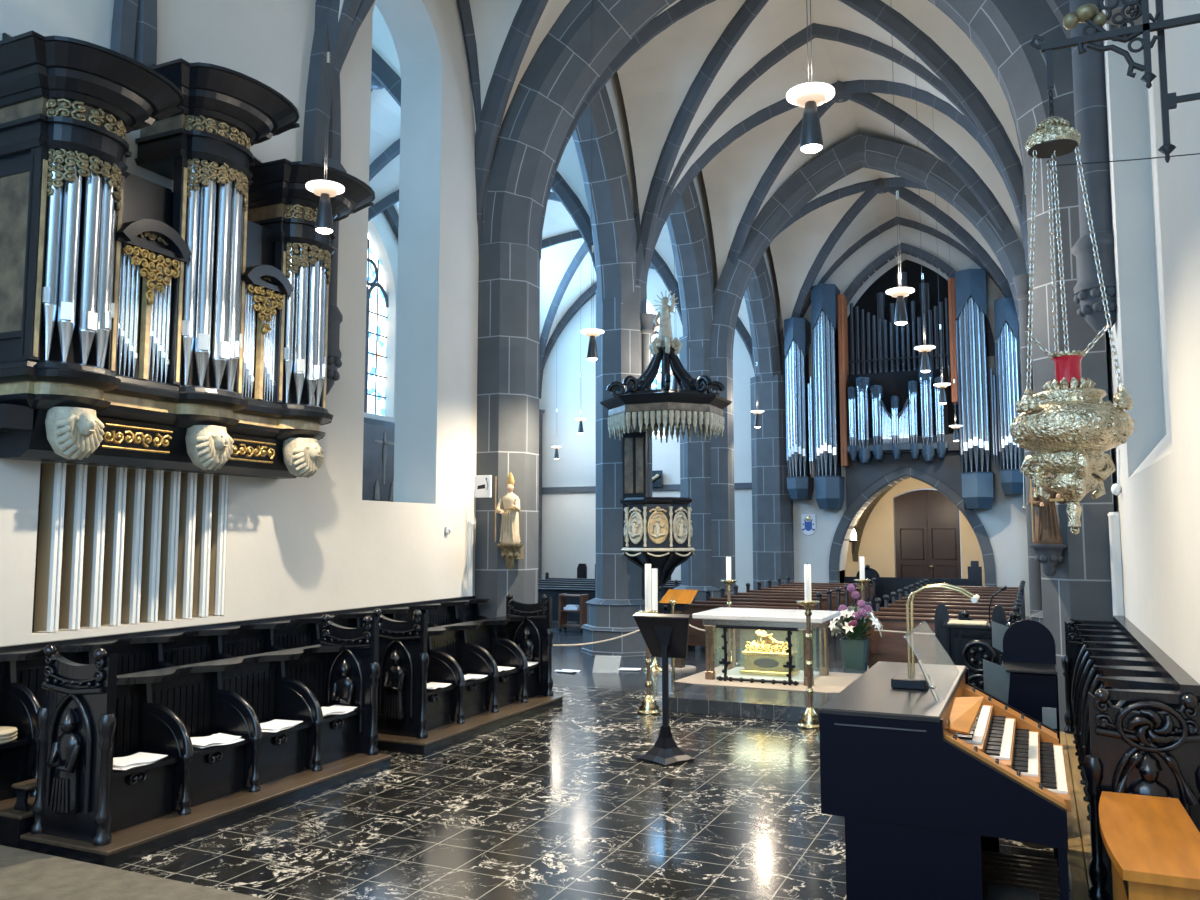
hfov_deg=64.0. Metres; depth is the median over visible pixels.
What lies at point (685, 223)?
trim
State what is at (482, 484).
wall sign
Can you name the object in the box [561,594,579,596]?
shelf
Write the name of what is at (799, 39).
trim
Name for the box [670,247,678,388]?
pendant lamp
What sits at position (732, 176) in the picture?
ceiling
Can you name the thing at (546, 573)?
pew
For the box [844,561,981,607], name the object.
bench
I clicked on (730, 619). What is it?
altar
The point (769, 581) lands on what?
pew
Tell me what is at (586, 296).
trim
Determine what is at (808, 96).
pendant lamp
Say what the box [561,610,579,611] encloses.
shelf
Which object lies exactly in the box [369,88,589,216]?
ceiling
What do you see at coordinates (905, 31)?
vault ribs
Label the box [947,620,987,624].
open book
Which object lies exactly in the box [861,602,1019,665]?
pew
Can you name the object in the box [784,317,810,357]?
hood
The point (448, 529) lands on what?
wall switch
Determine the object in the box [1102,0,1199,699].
wall
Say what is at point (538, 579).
pew
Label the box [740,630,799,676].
shrine
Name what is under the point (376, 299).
window
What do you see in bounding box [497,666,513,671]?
sheets
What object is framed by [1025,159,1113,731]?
pillar
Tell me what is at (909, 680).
lamp
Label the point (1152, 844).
bench
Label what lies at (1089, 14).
bracket
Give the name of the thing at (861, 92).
trim
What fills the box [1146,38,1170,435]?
window
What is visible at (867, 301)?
wall
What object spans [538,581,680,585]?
pew
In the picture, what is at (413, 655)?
choir stalls
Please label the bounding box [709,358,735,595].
trim
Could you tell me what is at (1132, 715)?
choir stalls
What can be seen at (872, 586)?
pew
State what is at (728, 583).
candlestick
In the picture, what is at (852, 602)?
pew
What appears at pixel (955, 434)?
pendant lamp
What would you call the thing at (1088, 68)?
trim
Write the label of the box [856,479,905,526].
ceiling
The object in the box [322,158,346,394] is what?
trim
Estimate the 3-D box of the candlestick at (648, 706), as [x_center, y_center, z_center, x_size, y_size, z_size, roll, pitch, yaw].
[0.606,2.645,11.993,0.320,1.266,0.320,-2,-6,24]
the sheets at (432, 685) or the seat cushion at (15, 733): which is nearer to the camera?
the seat cushion at (15, 733)
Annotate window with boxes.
[364,233,387,415]
[647,300,664,438]
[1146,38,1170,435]
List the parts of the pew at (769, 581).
backrest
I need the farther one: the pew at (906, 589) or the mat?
the pew at (906, 589)
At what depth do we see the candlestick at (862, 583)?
15.27 m
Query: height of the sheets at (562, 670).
0.030 m
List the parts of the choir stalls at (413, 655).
turned post, seat, seat, divider moulding, turned post, seat, panel, rail moulding, capping rail, seat, divider moulding, turned post, seat, seat, divider moulding, turned post, seat, seat, turned post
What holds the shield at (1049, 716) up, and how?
on the floor at (559, 803)
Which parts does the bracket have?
arm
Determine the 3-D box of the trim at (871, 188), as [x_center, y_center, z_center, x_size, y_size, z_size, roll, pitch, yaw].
[7.420,-4.626,25.079,7.466,5.240,7.362,-2,-6,24]
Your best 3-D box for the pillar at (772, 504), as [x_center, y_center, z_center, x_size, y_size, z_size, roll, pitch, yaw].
[5.167,1.260,28.967,1.180,7.000,0.650,-2,-6,24]
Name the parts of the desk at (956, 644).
post, post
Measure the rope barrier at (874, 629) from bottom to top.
0.057 m
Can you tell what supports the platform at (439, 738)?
on the floor at (559, 803)
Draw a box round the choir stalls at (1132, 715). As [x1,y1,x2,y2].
[1061,615,1199,899]
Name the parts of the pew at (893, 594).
backrest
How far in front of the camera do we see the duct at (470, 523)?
13.69 m
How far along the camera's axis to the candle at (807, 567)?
11.18 m
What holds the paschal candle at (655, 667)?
on the floor at (559, 803)
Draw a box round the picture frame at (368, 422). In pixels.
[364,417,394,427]
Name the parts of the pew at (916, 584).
backrest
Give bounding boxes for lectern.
[633,613,693,766]
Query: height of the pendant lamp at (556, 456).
6.385 m
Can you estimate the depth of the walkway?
7.01 m
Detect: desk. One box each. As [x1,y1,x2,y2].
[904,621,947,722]
[935,603,1006,690]
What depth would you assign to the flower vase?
14.71 m
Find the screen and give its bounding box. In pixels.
[577,563,586,578]
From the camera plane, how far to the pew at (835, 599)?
21.11 m
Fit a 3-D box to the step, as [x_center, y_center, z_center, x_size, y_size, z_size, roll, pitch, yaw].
[3.106,3.260,12.898,3.450,0.180,3.500,-2,-6,24]
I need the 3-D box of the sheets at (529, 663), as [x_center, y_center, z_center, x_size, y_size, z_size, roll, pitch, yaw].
[-0.991,2.745,12.324,0.377,0.021,0.450,-2,-6,24]
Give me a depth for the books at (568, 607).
21.91 m
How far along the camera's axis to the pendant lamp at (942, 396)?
19.31 m
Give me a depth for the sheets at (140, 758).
7.00 m
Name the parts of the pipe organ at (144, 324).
panel, panel moulding, architrave, cornice, post, case moulding, sill moulding, architrave, cornice, post, architrave, cornice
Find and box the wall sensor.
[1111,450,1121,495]
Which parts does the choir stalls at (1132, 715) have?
turned post, turned post, turned post, turned post, divider moulding, divider moulding, turned post, divider moulding, turned post, turned post, divider moulding, divider moulding, turned post, divider moulding, divider moulding, divider moulding, capping rail, rail moulding, wall rail, panel, turned post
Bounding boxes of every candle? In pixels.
[643,568,661,671]
[645,564,650,610]
[726,556,730,579]
[804,562,811,600]
[859,556,864,579]
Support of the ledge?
on the organ console
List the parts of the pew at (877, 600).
panel, carved knob, backrest, carved knob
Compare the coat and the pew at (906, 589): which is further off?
the coat
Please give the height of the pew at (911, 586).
1.074 m
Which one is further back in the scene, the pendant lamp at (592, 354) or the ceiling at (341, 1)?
the pendant lamp at (592, 354)
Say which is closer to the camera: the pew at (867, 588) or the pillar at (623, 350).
the pillar at (623, 350)
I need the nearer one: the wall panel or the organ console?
the organ console
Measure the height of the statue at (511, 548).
1.380 m
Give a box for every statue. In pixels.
[495,472,523,568]
[1028,473,1066,575]
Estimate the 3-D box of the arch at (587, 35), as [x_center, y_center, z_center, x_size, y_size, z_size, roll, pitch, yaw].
[2.091,-5.453,13.304,8.300,4.610,1.000,-2,-6,24]
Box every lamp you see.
[306,0,344,233]
[551,366,561,458]
[575,291,586,433]
[581,245,603,360]
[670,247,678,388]
[751,300,763,427]
[786,0,834,153]
[849,529,857,552]
[886,11,914,324]
[891,583,979,689]
[914,62,935,372]
[933,130,950,404]
[948,220,961,441]
[1009,49,1134,533]
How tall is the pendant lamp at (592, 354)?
6.385 m
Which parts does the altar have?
frame, plate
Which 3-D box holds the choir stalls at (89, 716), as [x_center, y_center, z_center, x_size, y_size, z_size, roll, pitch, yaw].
[-3.073,2.139,7.970,0.747,1.305,3.115,-2,-6,24]
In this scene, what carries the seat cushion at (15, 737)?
on the choir stalls at (21, 665)
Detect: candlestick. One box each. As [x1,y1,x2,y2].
[636,610,661,714]
[720,580,739,665]
[797,600,819,728]
[854,579,870,669]
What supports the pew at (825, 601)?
on the floor at (559, 803)
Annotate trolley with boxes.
[558,593,587,631]
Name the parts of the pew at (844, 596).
backrest, panel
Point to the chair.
(1029, 649)
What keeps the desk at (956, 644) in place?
on the floor at (559, 803)
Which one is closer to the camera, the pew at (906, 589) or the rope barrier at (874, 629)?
the rope barrier at (874, 629)
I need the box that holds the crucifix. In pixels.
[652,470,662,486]
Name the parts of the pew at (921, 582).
backrest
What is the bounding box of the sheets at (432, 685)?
[427,682,450,688]
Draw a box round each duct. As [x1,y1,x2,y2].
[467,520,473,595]
[1108,512,1123,615]
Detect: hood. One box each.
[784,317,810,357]
[811,284,839,331]
[955,269,987,318]
[994,297,1017,340]
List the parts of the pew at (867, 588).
backrest, panel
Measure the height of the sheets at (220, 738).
0.035 m
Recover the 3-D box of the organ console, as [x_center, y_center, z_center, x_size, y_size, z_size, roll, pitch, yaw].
[2.135,2.072,5.743,1.193,1.285,2.093,-2,-6,24]
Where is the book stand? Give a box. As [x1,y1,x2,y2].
[659,589,697,670]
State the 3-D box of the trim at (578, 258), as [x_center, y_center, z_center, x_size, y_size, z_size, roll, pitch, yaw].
[-0.017,-1.111,28.139,8.680,11.576,7.600,-2,-6,24]
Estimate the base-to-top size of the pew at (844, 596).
1.074 m
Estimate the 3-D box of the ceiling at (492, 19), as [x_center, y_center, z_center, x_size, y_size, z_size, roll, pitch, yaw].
[1.233,-5.831,11.248,8.250,5.000,3.500,-2,-6,24]
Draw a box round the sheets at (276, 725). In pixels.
[260,719,302,731]
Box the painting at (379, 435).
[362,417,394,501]
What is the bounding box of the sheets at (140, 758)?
[113,752,167,769]
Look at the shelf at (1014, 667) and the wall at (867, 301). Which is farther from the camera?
the wall at (867, 301)
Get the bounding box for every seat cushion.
[0,726,17,736]
[0,732,17,739]
[0,735,16,743]
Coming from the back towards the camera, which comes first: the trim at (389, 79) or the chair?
the trim at (389, 79)
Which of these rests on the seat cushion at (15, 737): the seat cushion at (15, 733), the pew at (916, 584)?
the seat cushion at (15, 733)
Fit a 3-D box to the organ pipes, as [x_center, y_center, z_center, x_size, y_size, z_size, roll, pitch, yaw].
[-4.277,0.877,8.768,0.272,1.400,2.000,-2,-6,24]
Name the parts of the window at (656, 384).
frame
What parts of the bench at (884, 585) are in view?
backrest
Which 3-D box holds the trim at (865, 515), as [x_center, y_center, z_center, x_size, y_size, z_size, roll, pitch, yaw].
[9.986,1.941,30.082,5.088,3.240,4.283,-2,-6,24]
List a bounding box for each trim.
[110,0,1126,162]
[134,0,156,66]
[302,0,1149,253]
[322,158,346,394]
[368,138,681,322]
[371,48,400,106]
[371,74,595,271]
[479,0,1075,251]
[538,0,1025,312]
[538,263,754,578]
[539,192,751,398]
[572,85,636,304]
[635,23,991,247]
[636,80,1028,312]
[666,181,714,357]
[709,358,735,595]
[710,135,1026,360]
[744,255,782,380]
[775,177,1018,326]
[780,216,1002,374]
[829,467,996,586]
[843,243,993,356]
[851,485,893,561]
[1019,335,1035,617]
[1069,0,1116,331]
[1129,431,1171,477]
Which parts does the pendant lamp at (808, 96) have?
lamp glass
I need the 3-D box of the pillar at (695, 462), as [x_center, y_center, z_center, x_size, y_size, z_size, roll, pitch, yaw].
[2.487,0.745,23.150,1.534,7.000,1.534,-2,-6,24]
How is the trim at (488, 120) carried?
attached to the wall at (298, 545)
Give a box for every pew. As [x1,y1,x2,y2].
[538,579,680,583]
[538,580,677,613]
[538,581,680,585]
[538,584,663,621]
[545,572,680,581]
[685,597,804,657]
[706,589,821,649]
[720,587,831,642]
[734,585,840,638]
[746,583,848,634]
[757,581,856,606]
[767,579,860,605]
[777,578,869,615]
[786,576,875,611]
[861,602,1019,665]
[875,598,1020,615]
[883,595,1021,614]
[891,592,1022,613]
[897,589,1022,619]
[904,587,1023,619]
[909,584,1023,619]
[914,582,1024,611]
[919,580,1024,619]
[924,579,1025,619]
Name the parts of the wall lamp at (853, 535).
lamp shade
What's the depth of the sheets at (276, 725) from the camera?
8.30 m
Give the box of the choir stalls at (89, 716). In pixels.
[30,614,379,845]
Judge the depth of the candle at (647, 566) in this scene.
12.04 m
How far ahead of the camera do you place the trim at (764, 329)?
28.62 m
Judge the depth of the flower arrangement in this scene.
14.80 m
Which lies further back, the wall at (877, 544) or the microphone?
the wall at (877, 544)
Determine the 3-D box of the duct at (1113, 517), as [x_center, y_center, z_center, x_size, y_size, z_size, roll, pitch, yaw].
[5.628,1.254,10.480,0.115,1.150,0.098,-2,-6,24]
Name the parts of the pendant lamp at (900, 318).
lamp glass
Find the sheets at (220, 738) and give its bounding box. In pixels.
[190,733,244,747]
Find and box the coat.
[801,514,815,534]
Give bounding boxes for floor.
[0,845,269,899]
[113,610,1090,899]
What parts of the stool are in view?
leg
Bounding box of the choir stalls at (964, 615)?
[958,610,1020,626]
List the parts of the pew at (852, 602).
backrest, panel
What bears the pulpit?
attached to the pillar at (623, 350)
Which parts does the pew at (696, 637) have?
backrest, panel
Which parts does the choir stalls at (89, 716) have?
turned post, turned post, seat, seat, divider moulding, turned post, seat, panel, seat, rail moulding, capping rail, divider moulding, turned post, seat, seat, divider moulding, turned post, seat, seat, turned post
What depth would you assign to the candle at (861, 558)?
15.31 m
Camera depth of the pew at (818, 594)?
19.33 m
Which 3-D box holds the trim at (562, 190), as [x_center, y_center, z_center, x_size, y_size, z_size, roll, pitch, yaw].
[-4.420,-1.971,18.425,8.680,11.576,5.400,-2,-6,24]
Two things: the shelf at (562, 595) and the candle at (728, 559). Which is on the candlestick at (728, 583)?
the candle at (728, 559)
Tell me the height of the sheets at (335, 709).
0.036 m
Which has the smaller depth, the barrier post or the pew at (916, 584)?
the barrier post
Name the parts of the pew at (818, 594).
backrest, panel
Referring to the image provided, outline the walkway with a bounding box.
[1060,732,1091,899]
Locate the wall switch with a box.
[445,526,451,533]
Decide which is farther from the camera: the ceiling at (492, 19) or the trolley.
the trolley
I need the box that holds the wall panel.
[846,451,961,509]
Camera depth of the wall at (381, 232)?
25.63 m
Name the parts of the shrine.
shrine lid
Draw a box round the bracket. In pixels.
[1029,0,1199,162]
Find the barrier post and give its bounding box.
[670,599,675,684]
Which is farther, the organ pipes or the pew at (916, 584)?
the pew at (916, 584)
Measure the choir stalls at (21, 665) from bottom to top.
1.135 m
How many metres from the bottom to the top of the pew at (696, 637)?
1.074 m
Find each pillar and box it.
[475,242,539,617]
[581,284,654,656]
[673,335,729,600]
[750,375,793,589]
[1012,240,1042,623]
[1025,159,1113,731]
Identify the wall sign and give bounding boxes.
[474,475,491,497]
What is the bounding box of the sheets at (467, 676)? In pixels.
[464,674,487,679]
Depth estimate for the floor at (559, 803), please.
7.40 m
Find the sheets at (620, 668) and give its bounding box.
[618,668,640,669]
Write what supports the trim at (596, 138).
attached to the wall at (613, 87)
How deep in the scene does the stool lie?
6.82 m
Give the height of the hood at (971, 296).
1.350 m
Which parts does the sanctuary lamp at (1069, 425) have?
cherub chain, chain, scroll handle, chain, chain, chain, lamp shade, scroll handle, chain, chain, scroll handle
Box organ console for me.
[819,661,1070,899]
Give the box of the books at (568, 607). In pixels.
[564,605,579,609]
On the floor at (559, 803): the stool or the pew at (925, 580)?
the pew at (925, 580)
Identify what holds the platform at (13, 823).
on the floor at (559, 803)
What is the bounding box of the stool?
[11,778,36,811]
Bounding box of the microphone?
[988,586,1006,622]
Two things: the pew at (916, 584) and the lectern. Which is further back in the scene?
the pew at (916, 584)
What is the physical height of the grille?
0.769 m
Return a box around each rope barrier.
[553,630,639,645]
[689,624,709,631]
[874,629,934,634]
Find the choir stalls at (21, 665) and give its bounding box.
[0,596,489,800]
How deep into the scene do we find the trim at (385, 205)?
22.75 m
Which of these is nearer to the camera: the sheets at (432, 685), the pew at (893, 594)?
the sheets at (432, 685)
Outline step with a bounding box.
[669,663,866,721]
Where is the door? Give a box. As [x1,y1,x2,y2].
[894,489,960,577]
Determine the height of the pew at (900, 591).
1.074 m
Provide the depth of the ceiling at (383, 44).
14.80 m
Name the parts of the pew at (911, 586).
backrest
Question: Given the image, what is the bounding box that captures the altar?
[692,607,839,685]
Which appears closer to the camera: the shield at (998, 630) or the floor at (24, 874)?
the floor at (24, 874)
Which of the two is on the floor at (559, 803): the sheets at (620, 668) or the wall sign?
the sheets at (620, 668)
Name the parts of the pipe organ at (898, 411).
orange panel, windchest rail, orange panel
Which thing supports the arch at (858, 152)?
attached to the wall at (613, 87)
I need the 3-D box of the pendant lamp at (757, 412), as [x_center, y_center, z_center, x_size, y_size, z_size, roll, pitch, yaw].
[3.864,-3.623,23.794,0.330,6.185,0.330,-2,-6,24]
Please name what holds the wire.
attached to the wall at (1158, 507)
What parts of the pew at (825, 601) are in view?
backrest, panel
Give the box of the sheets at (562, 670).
[555,669,580,671]
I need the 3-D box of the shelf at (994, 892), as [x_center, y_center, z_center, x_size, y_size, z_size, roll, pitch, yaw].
[2.124,2.480,4.931,0.250,0.330,0.400,-2,-6,24]
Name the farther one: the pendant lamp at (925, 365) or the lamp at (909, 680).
the pendant lamp at (925, 365)
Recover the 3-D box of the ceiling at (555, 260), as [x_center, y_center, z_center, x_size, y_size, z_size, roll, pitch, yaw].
[-1.067,-4.465,26.103,7.780,4.700,11.800,-2,-6,24]
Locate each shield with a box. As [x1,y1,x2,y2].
[983,659,1009,703]
[992,621,1008,665]
[1042,707,1056,855]
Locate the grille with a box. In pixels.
[716,625,798,685]
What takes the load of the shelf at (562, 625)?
attached to the trolley
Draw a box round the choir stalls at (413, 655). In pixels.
[373,593,553,738]
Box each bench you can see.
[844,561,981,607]
[1099,791,1199,899]
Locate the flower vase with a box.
[839,637,870,669]
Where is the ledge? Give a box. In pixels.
[946,696,984,734]
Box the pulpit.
[600,290,731,591]
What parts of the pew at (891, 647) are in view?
panel, backrest, carved knob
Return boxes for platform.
[0,793,35,848]
[19,753,390,867]
[377,695,562,754]
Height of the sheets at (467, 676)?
0.029 m
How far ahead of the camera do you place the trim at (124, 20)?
8.65 m
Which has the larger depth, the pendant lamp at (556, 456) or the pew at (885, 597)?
the pendant lamp at (556, 456)
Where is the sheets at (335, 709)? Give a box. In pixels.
[321,705,356,715]
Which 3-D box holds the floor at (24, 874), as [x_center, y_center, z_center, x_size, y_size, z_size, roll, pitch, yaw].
[-3.176,2.308,0.784,8.600,0.340,9.580,-2,-6,24]
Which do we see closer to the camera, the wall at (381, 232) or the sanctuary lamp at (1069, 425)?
the sanctuary lamp at (1069, 425)
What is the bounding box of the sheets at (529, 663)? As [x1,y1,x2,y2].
[528,662,537,665]
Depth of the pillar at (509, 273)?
14.06 m
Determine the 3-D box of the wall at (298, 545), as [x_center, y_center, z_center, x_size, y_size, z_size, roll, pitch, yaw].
[-5.479,-3.194,7.007,0.700,12.400,18.100,-2,-6,24]
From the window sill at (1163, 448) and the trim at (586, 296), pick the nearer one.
the window sill at (1163, 448)
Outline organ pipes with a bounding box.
[32,463,228,631]
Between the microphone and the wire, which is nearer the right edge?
the wire
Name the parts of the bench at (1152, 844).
rail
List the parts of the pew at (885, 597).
backrest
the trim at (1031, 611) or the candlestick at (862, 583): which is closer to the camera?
the candlestick at (862, 583)
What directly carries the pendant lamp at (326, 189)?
hanging from the ceiling at (341, 1)
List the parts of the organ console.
lid, leg panel, leg panel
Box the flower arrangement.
[829,584,882,639]
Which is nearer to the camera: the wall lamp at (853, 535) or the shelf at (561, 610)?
the shelf at (561, 610)
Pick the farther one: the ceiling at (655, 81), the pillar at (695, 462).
the pillar at (695, 462)
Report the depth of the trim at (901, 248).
28.13 m
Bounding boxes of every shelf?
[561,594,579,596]
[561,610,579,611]
[561,624,579,626]
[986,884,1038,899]
[1001,661,1057,674]
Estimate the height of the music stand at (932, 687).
0.489 m
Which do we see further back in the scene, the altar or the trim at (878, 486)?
the trim at (878, 486)
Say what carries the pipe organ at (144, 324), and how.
attached to the wall at (298, 545)
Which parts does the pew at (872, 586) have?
backrest, panel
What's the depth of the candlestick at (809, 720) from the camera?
11.09 m
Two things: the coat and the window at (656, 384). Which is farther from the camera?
the window at (656, 384)
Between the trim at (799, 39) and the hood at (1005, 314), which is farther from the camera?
the hood at (1005, 314)
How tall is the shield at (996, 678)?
1.250 m
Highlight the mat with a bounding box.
[674,666,861,692]
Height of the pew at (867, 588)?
1.074 m
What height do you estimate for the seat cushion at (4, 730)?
0.030 m
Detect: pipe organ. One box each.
[0,30,374,478]
[784,269,1022,509]
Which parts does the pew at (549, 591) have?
panel, panel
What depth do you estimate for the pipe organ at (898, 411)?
27.55 m
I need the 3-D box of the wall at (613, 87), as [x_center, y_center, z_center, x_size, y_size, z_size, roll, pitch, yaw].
[1.971,-4.841,22.424,0.600,6.400,16.040,-2,-6,24]
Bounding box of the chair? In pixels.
[1001,619,1059,841]
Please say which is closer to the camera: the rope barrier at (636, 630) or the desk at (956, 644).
the desk at (956, 644)
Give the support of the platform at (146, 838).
on the floor at (559, 803)
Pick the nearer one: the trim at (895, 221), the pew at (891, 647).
the pew at (891, 647)
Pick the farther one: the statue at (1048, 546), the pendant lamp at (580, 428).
the pendant lamp at (580, 428)
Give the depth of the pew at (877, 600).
16.86 m
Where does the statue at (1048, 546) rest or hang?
attached to the pillar at (1080, 588)
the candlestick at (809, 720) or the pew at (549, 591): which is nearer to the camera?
the candlestick at (809, 720)
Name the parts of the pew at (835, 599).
backrest, panel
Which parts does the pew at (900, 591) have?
backrest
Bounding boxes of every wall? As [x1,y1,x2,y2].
[0,0,478,645]
[364,212,397,422]
[539,224,1029,615]
[605,72,779,333]
[845,478,984,585]
[847,260,989,433]
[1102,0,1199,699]
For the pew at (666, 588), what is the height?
1.074 m
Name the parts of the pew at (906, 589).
backrest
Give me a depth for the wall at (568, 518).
29.91 m
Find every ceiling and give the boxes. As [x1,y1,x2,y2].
[338,0,343,21]
[368,154,750,345]
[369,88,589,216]
[372,5,400,77]
[469,0,569,132]
[617,0,1021,224]
[671,38,1023,331]
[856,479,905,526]
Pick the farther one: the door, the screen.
the door
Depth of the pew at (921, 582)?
23.35 m
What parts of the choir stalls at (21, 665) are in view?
seat, seat, divider moulding, turned post, divider moulding, divider moulding, panel, wall rail, rail moulding, capping rail, divider moulding, divider moulding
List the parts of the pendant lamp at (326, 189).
lamp glass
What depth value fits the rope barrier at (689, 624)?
13.95 m
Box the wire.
[1049,153,1199,165]

